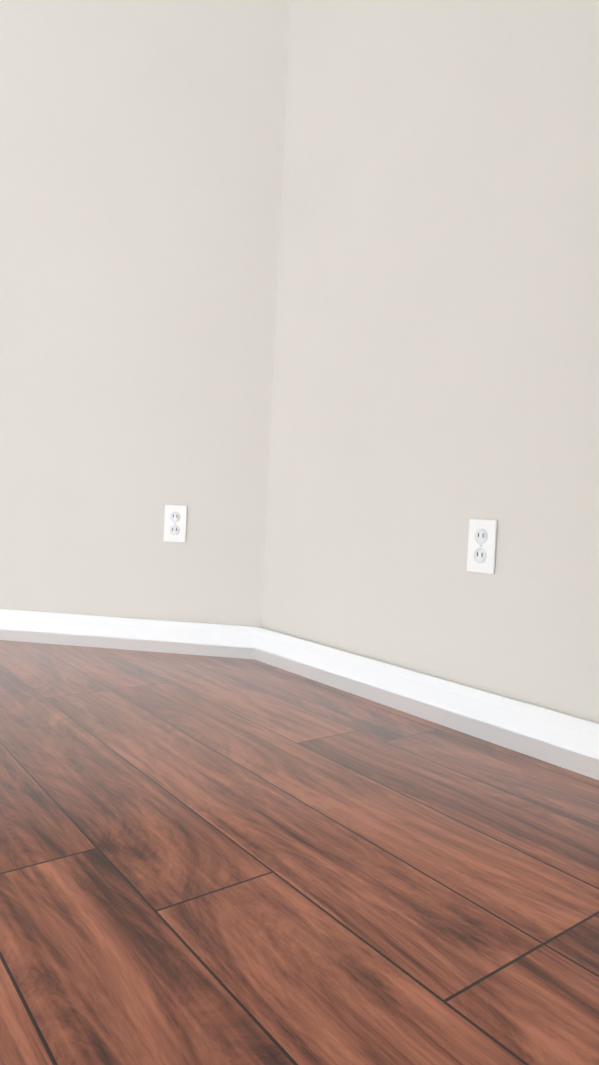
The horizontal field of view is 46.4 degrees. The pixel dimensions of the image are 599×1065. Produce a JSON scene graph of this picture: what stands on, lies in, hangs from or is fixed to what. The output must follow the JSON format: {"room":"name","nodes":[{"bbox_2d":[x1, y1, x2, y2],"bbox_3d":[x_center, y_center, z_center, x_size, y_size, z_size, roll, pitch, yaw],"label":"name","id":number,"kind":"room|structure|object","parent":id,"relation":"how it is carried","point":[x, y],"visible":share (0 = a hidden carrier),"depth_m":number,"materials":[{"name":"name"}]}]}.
{"room":"empty room","nodes":[
{"label":"empty room","id":0,"kind":"room"},
{"bbox_2d":[0,0,289,626],"bbox_3d":[-1.479,-0.907,2.402,2.870,2.460,0.120,3,2,8],"label":"wall","id":1,"kind":"structure","parent":0,"point":[141,152],"depth_m":2.22,"materials":[{"name":"beige paint"}]},
{"bbox_2d":[163,505,186,541],"bbox_3d":[-0.393,-0.029,2.210,0.072,0.116,0.008,3,2,8],"label":"outlet","id":2,"kind":"object","parent":1,"relation":"attached to","point":[175,518],"visible":1,"depth_m":2.21,"materials":[{"name":"white plastic"}]},
{"bbox_2d":[0,640,598,1064],"bbox_3d":[-0.936,0.453,-0.087,10.860,0.060,11.270,3,2,8],"label":"floor","id":3,"kind":"structure","parent":0,"point":[208,860],"depth_m":0.89,"materials":[{"name":"brown wood"}]},
{"bbox_2d":[261,0,598,722],"bbox_3d":[0.374,-0.798,1.676,0.120,2.460,1.464,1,2,-37],"label":"wall","id":4,"kind":"structure","parent":0,"point":[435,385],"depth_m":1.62,"materials":[{"name":"beige paint"}]},
{"bbox_2d":[0,609,598,779],"bbox_3d":[-2.822,0.230,1.740,15.100,0.100,7.900,3,2,8],"label":"baseboard","id":5,"kind":"structure","parent":4,"relation":"attached to","point":[564,740],"depth_m":1.81,"materials":[{"name":"white wood"}]},
{"bbox_2d":[467,519,496,573],"bbox_3d":[0.394,0.029,1.515,0.008,0.116,0.072,1,2,-37],"label":"electrical outlet","id":6,"kind":"object","parent":4,"relation":"attached to","point":[482,537],"visible":1,"depth_m":1.51,"materials":[{"name":"white plastic"}]}
]}

